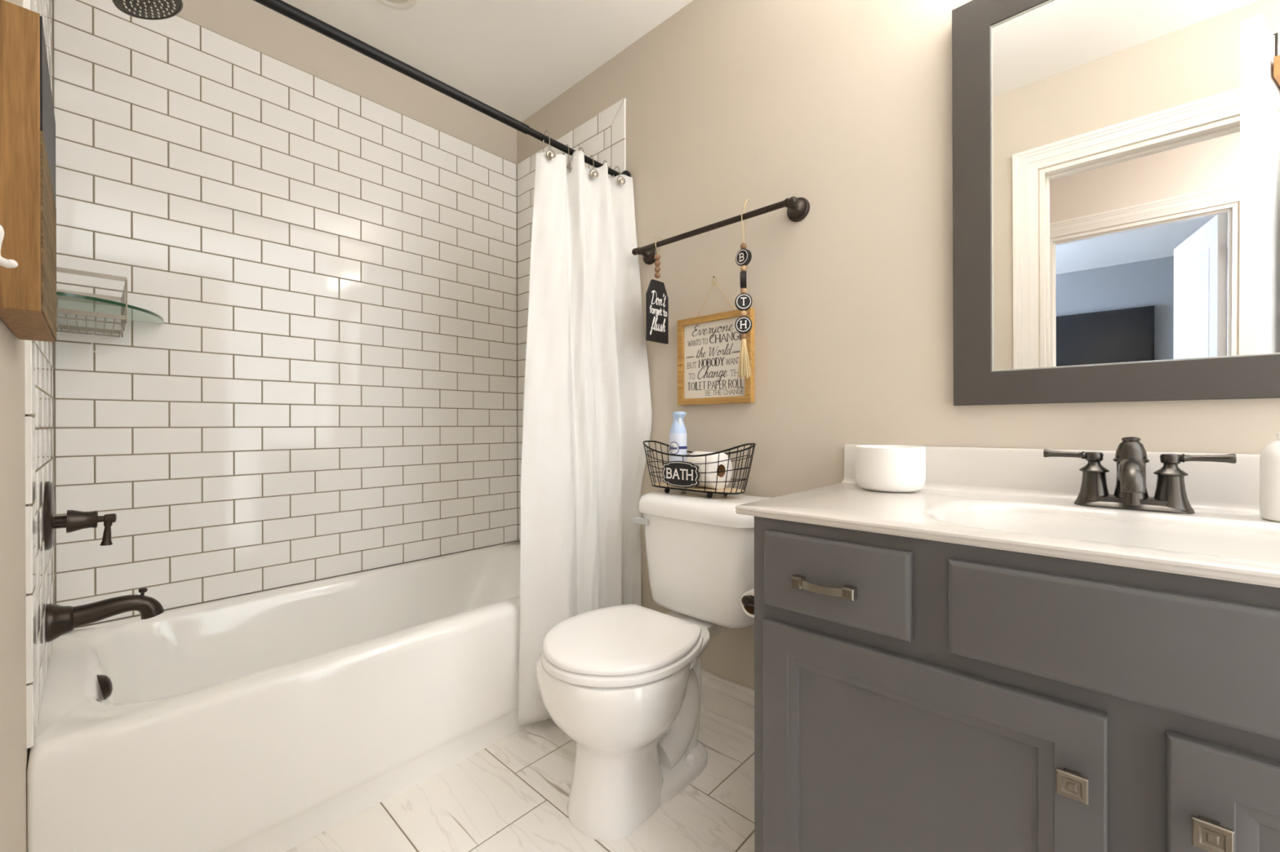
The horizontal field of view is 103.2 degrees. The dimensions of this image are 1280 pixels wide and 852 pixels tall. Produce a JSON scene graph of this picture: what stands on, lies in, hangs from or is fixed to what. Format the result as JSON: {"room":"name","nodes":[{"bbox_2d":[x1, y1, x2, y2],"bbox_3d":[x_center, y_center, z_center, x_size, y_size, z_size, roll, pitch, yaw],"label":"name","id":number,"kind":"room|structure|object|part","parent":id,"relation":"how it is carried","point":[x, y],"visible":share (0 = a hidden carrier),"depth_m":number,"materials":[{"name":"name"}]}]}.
{"room":"bathroom","nodes":[
{"label":"bathroom","id":0,"kind":"room"},
{"bbox_2d":[0,0,54,851],"bbox_3d":[-0.611,-0.244,0.384,2.814,2.426,0.122,0,0,43],"label":"wall","id":1,"kind":"structure","parent":0,"point":[27,444],"depth_m":0.83,"materials":[{"name":"beige paint"}]},
{"bbox_2d":[0,0,57,342],"bbox_3d":[-0.837,-0.310,0.694,0.320,0.352,0.039,0,0,43],"label":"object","id":2,"kind":"object","parent":1,"relation":"attached to","point":[28,197],"visible":1,"depth_m":0.59,"materials":[{"name":"brown wood"}]},
{"bbox_2d":[0,225,17,268],"bbox_3d":[-0.622,-0.177,0.488,0.040,0.045,0.031,0,0,43],"label":"robe hook","id":3,"kind":"object","parent":2,"relation":"attached to","point":[10,264],"visible":1,"depth_m":0.49,"materials":[{"name":"white ceramic"}]},
{"bbox_2d":[44,481,116,550],"bbox_3d":[-1.286,0.203,1.169,0.152,0.159,0.109,0,0,43],"label":"shower valve","id":4,"kind":"object","parent":1,"relation":"attached to","point":[74,520],"visible":1,"depth_m":1.14,"materials":[{"name":"brown metal"}]},
{"bbox_3d":[-1.319,0.200,1.134,0.152,0.152,0.012,0,0,43],"label":"plate","id":5,"kind":"part","parent":4,"relation":"part of","materials":[{"name":"brown metal"}]},
{"bbox_3d":[-1.260,0.252,1.197,0.021,0.060,0.022,0,0,43],"label":"lever","id":6,"kind":"part","parent":4,"relation":"part of","materials":[{"name":"brown metal"}]},
{"bbox_2d":[45,587,164,642],"bbox_3d":[-1.257,0.439,1.200,0.082,0.083,0.192,0,0,43],"label":"tub spout","id":7,"kind":"object","parent":1,"relation":"attached to","point":[60,620],"visible":1,"depth_m":1.17,"materials":[{"name":"brown metal"}]},
{"bbox_3d":[-1.246,0.440,1.212,0.049,0.064,0.161,0,0,43],"label":"spout","id":8,"kind":"part","parent":7,"relation":"part of","materials":[{"name":"brown metal"}]},
{"bbox_3d":[-1.218,0.408,1.243,0.017,0.022,0.017,0,0,43],"label":"lift knob","id":9,"kind":"part","parent":7,"relation":"part of","materials":[{"name":"brown metal"}]},
{"bbox_2d":[56,266,164,353],"bbox_3d":[-1.406,-0.286,1.353,0.313,0.168,0.216,0,0,43],"label":"shower caddy","id":10,"kind":"object","parent":1,"relation":"attached to","point":[68,302],"visible":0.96,"depth_m":1.31,"materials":[{"name":"silver metal"}]},
{"bbox_2d":[56,294,163,324],"bbox_3d":[-1.415,-0.313,1.361,0.290,0.008,0.216,0,0,43],"label":"glass shelf","id":11,"kind":"object","parent":10,"relation":"attached to","point":[74,302],"depth_m":1.33,"materials":[{"name":"clear glass"}]},
{"bbox_2d":[111,0,182,20],"bbox_3d":[-1.250,-1.111,1.209,0.138,0.194,0.238,0,0,43],"label":"shower","id":12,"kind":"object","parent":1,"relation":"attached to","point":[150,10],"visible":1,"depth_m":1.27,"materials":[{"name":"grey metal"}]},
{"bbox_2d":[252,0,631,177],"bbox_3d":[-0.560,-0.951,1.421,0.058,0.060,1.471,0,0,43],"label":"shower rod","id":13,"kind":"object","parent":1,"relation":"attached to","point":[280,6],"visible":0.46,"depth_m":1.35,"materials":[{"name":"black metal"}]},
{"bbox_2d":[542,129,555,159],"bbox_3d":[-0.302,-0.915,1.650,0.056,0.109,0.025,0,0,31],"label":"curtain ring","id":14,"kind":"object","parent":13,"relation":"hanging from","point":[550,154],"visible":0.96,"depth_m":1.64,"materials":[{"name":"silver metal"}]},
{"bbox_2d":[518,151,652,725],"bbox_3d":[-0.193,-0.008,1.743,0.510,1.883,0.130,0,0,-40],"label":"shower curtain","id":15,"kind":"object","parent":14,"relation":"hanging from","point":[587,415],"visible":0.85,"depth_m":1.73,"materials":[{"name":"white fabric"}]},
{"bbox_2d":[564,144,571,173],"bbox_3d":[-0.243,-0.920,1.743,0.015,0.100,0.034,0,0,-41],"label":"curtain ring","id":16,"kind":"object","parent":13,"relation":"hanging from","point":[570,165],"visible":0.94,"depth_m":1.74,"materials":[{"name":"silver metal"}]},
{"bbox_2d":[588,155,598,178],"bbox_3d":[-0.171,-0.925,1.806,0.042,0.090,0.024,0,0,27],"label":"curtain ring","id":17,"kind":"object","parent":13,"relation":"hanging from","point":[593,173],"visible":1,"depth_m":1.80,"materials":[{"name":"silver metal"}]},
{"bbox_2d":[613,166,625,185],"bbox_3d":[-0.083,-0.930,1.883,0.055,0.080,0.025,0,0,31],"label":"curtain ring","id":18,"kind":"object","parent":13,"relation":"hanging from","point":[620,180],"visible":0.99,"depth_m":1.87,"materials":[{"name":"silver metal"}]},
{"bbox_2d":[52,0,517,628],"bbox_3d":[-1.140,-0.246,1.960,0.122,2.426,1.713,0,0,43],"label":"wall","id":19,"kind":"structure","parent":0,"point":[322,237],"depth_m":1.73,"materials":[{"name":"white tile"}]},
{"bbox_2d":[281,0,693,122],"bbox_3d":[-0.115,-1.510,1.003,2.929,0.102,1.713,0,0,43],"label":"ceiling","id":20,"kind":"structure","parent":0,"point":[513,57],"depth_m":1.90,"materials":[{"name":"white paint"}]},
{"bbox_2d":[376,0,417,9],"bbox_3d":[-0.832,-1.455,1.692,0.163,0.007,0.163,0,0,43],"label":"recessed light","id":21,"kind":"object","parent":20,"relation":"in","point":[393,4],"visible":1,"depth_m":1.75,"materials":[{"name":"beige"}]},
{"bbox_2d":[284,714,754,851],"bbox_3d":[0.218,0.992,0.704,3.824,0.051,1.713,0,0,43],"label":"floor","id":22,"kind":"structure","parent":0,"point":[512,794],"depth_m":1.27,"materials":[{"name":"white tile"}]},
{"bbox_2d":[26,541,535,851],"bbox_3d":[-0.820,0.763,1.666,0.745,0.408,1.484,0,0,43],"label":"bathtub","id":23,"kind":"object","parent":22,"relation":"on","point":[268,721],"visible":0.8,"depth_m":1.25,"materials":[{"name":"white ceramic"}]},
{"bbox_2d":[536,488,769,840],"bbox_3d":[0.038,0.593,1.399,0.460,0.752,0.670,0,0,43],"label":"toilet","id":24,"kind":"object","parent":22,"relation":"on","point":[623,682],"visible":1,"depth_m":1.28,"materials":[{"name":"white ceramic"}]},
{"bbox_3d":[-0.059,0.569,1.308,0.380,0.023,0.404,0,0,43],"label":"seat","id":25,"kind":"part","parent":24,"relation":"part of","materials":[{"name":"white plastic"}]},
{"bbox_3d":[-0.059,0.544,1.308,0.370,0.025,0.395,0,0,43],"label":"lid","id":26,"kind":"part","parent":24,"relation":"part of","materials":[{"name":"white plastic"}]},
{"bbox_3d":[0.009,0.304,1.630,0.069,0.023,0.030,0,0,43],"label":"flush lever","id":27,"kind":"part","parent":24,"relation":"part of","materials":[{"name":"silver metal"}]},
{"bbox_3d":[0.201,0.428,1.574,0.437,0.297,0.192,0,0,43],"label":"tank","id":28,"kind":"part","parent":24,"relation":"part of","materials":[{"name":"white ceramic"}]},
{"bbox_2d":[642,440,755,497],"bbox_3d":[0.176,0.132,1.605,0.404,0.166,0.138,0,0,43],"label":"wire basket","id":29,"kind":"object","parent":24,"relation":"on","point":[682,475],"visible":0.91,"depth_m":1.55,"materials":[{"name":"black metal"}]},
{"bbox_2d":[669,411,687,462],"bbox_3d":[0.124,0.072,1.661,0.058,0.239,0.063,0,0,43],"label":"bottle","id":30,"kind":"object","parent":29,"relation":"in","point":[677,433],"visible":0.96,"depth_m":1.64,"materials":[{"name":"white"}]},
{"bbox_3d":[0.125,0.149,1.569,0.145,0.081,0.005,0,0,43],"label":"name plate","id":31,"kind":"part","parent":29,"relation":"part of","materials":[{"name":"black wood"}]},
{"bbox_2d":[685,451,732,489],"bbox_3d":[0.212,0.136,1.575,0.112,0.112,0.104,0,0,-40],"label":"toilet roll","id":32,"kind":"object","parent":29,"relation":"in","point":[722,466],"visible":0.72,"depth_m":1.53,"materials":[{"name":"white paper"}]},
{"bbox_3d":[0.196,0.248,1.569,0.460,0.065,0.206,0,0,43],"label":"tank lid","id":33,"kind":"part","parent":24,"relation":"part of","materials":[{"name":"white ceramic"}]},
{"bbox_2d":[754,516,1279,851],"bbox_3d":[0.779,0.568,0.783,1.069,0.796,0.590,0,0,43],"label":"vanity cabinet","id":34,"kind":"object","parent":22,"relation":"on","point":[912,695],"visible":1,"depth_m":0.69,"materials":[{"name":"grey paint"}]},
{"bbox_2d":[741,595,754,607],"bbox_3d":[0.296,0.379,1.118,0.094,0.061,0.174,0,0,43],"label":"paper holder","id":35,"kind":"object","parent":34,"relation":"attached to","point":[746,601],"visible":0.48,"depth_m":1.09,"materials":[{"name":"brown metal"}]},
{"bbox_2d":[741,588,754,617],"bbox_3d":[0.281,0.393,1.155,0.057,0.057,0.107,0,0,43],"label":"toilet roll","id":36,"kind":"object","parent":35,"relation":"on","point":[749,611],"visible":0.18,"depth_m":1.13,"materials":[{"name":"white paper"}]},
{"bbox_3d":[0.265,0.380,1.070,0.076,0.061,0.061,0,0,43],"label":"post","id":37,"kind":"part","parent":35,"relation":"part of","materials":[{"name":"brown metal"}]},
{"bbox_3d":[0.301,0.268,0.841,0.106,0.018,0.025,0,0,43],"label":"handle","id":38,"kind":"part","parent":34,"relation":"part of","materials":[{"name":"silver metal"}]},
{"bbox_3d":[0.321,0.259,0.852,0.245,0.135,0.019,0,0,43],"label":"drawer","id":39,"kind":"part","parent":34,"relation":"part of","materials":[{"name":"grey paint"}]},
{"bbox_3d":[0.401,0.602,0.779,0.466,0.495,0.019,0,0,43],"label":"door","id":40,"kind":"part","parent":34,"relation":"part of","materials":[{"name":"grey paint"}]},
{"bbox_2d":[735,444,1279,587],"bbox_3d":[0.780,0.169,0.806,1.115,0.237,0.563,0,0,43],"label":"countertop","id":41,"kind":"structure","parent":34,"relation":"on","point":[1013,500],"depth_m":0.90,"materials":[{"name":"white stone"}]},
{"bbox_2d":[855,444,925,492],"bbox_3d":[0.598,0.100,1.214,0.151,0.103,0.151,0,0,43],"label":"bowl","id":42,"kind":"object","parent":41,"relation":"on","point":[879,468],"visible":1,"depth_m":1.15,"materials":[{"name":"white ceramic"}]},
{"bbox_2d":[1043,436,1236,514],"bbox_3d":[0.909,0.086,0.936,0.192,0.132,0.192,0,0,-1],"label":"sink faucet","id":43,"kind":"object","parent":41,"relation":"on","point":[1131,492],"visible":1,"depth_m":0.91,"materials":[{"name":"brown metal"}]},
{"bbox_3d":[0.841,0.056,1.002,0.069,0.018,0.017,0,0,43],"label":"handle","id":44,"kind":"part","parent":43,"relation":"part of","materials":[{"name":"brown metal"}]},
{"bbox_3d":[0.866,0.085,0.892,0.036,0.057,0.137,0,0,43],"label":"spout","id":45,"kind":"part","parent":43,"relation":"part of","materials":[{"name":"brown metal"}]},
{"bbox_3d":[0.909,0.141,0.939,0.160,0.022,0.064,0,0,43],"label":"plate","id":46,"kind":"part","parent":43,"relation":"part of","materials":[{"name":"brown metal"}]},
{"bbox_3d":[0.977,0.056,0.876,0.069,0.018,0.017,0,0,43],"label":"handle","id":47,"kind":"part","parent":43,"relation":"part of","materials":[{"name":"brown metal"}]},
{"bbox_2d":[1259,432,1279,521],"bbox_3d":[1.037,0.069,0.805,0.066,0.164,0.067,0,0,12],"label":"soap dispenser","id":48,"kind":"object","parent":41,"relation":"on","point":[1269,457],"visible":1,"depth_m":0.81,"materials":[{"name":"white ceramic"}]},
{"bbox_3d":[0.533,0.440,0.626,0.030,0.030,0.026,0,0,43],"label":"knob","id":49,"kind":"part","parent":34,"relation":"part of","materials":[{"name":"silver metal"}]},
{"bbox_3d":[0.617,0.440,0.548,0.030,0.030,0.026,0,0,43],"label":"knob","id":50,"kind":"part","parent":34,"relation":"part of","materials":[{"name":"silver metal"}]},
{"bbox_3d":[0.780,0.602,0.427,0.467,0.495,0.019,0,0,43],"label":"door","id":51,"kind":"part","parent":34,"relation":"part of","materials":[{"name":"grey paint"}]},
{"bbox_2d":[516,0,1279,689],"bbox_3d":[0.472,-0.248,1.551,2.814,2.426,0.120,0,0,43],"label":"wall","id":52,"kind":"structure","parent":0,"point":[843,107],"depth_m":1.46,"materials":[{"name":"beige paint"}]},
{"bbox_2d":[677,275,755,405],"bbox_3d":[0.244,-0.285,1.670,0.288,0.424,0.027,0,0,43],"label":"framed sign","id":53,"kind":"object","parent":52,"relation":"attached to","point":[708,346],"visible":0.96,"depth_m":1.67,"materials":[{"name":"brown wood"}]},
{"bbox_3d":[0.248,-0.219,1.675,0.273,0.278,0.012,0,0,43],"label":"panel","id":54,"kind":"part","parent":53,"relation":"part of","materials":[{"name":"beige"}]},
{"bbox_2d":[631,196,809,265],"bbox_3d":[0.225,-0.631,1.650,0.648,0.069,0.080,0,0,43],"label":"towel bar","id":55,"kind":"object","parent":52,"relation":"attached to","point":[798,208],"visible":0.99,"depth_m":1.54,"materials":[{"name":"brown metal"}]},
{"bbox_3d":[0.013,-0.631,1.848,0.069,0.069,0.079,0,0,43],"label":"post","id":56,"kind":"part","parent":55,"relation":"part of","materials":[{"name":"brown metal"}]},
{"bbox_2d":[645,236,668,344],"bbox_3d":[0.059,-0.475,1.762,0.108,0.369,0.027,0,0,-40],"label":"tag","id":57,"kind":"object","parent":55,"relation":"hanging from","point":[656,297],"visible":0.99,"depth_m":1.75,"materials":[{"name":"black wood"}]},
{"bbox_2d":[734,199,752,379],"bbox_3d":[0.312,-0.413,1.530,0.048,0.544,0.052,0,0,-28],"label":"garland","id":58,"kind":"object","parent":55,"relation":"hanging from","point":[743,325],"visible":0.98,"depth_m":1.52,"materials":[{"name":"black wood"}]},
{"bbox_3d":[0.437,-0.631,1.454,0.069,0.069,0.079,0,0,43],"label":"post","id":59,"kind":"part","parent":55,"relation":"part of","materials":[{"name":"brown metal"}]},
{"bbox_2d":[700,669,754,739],"bbox_3d":[0.269,0.896,1.651,0.866,0.138,0.025,0,0,43],"label":"baseboard","id":60,"kind":"structure","parent":52,"relation":"attached to","point":[729,704],"depth_m":1.64,"materials":[{"name":"white paint"}]},
{"bbox_2d":[840,444,1260,514],"bbox_3d":[0.956,0.101,0.995,1.110,0.103,0.046,0,0,43],"label":"backsplash","id":61,"kind":"structure","parent":52,"relation":"attached to","point":[1219,486],"depth_m":1.07,"materials":[{"name":"white stone"}]},
{"bbox_2d":[951,0,1279,405],"bbox_3d":[0.963,-0.511,0.996,0.602,0.926,0.034,0,0,43],"label":"wall mirror","id":62,"kind":"object","parent":52,"relation":"attached to","point":[1116,163],"visible":1,"depth_m":1.01,"materials":[{"name":"grey mirror"}]}
]}

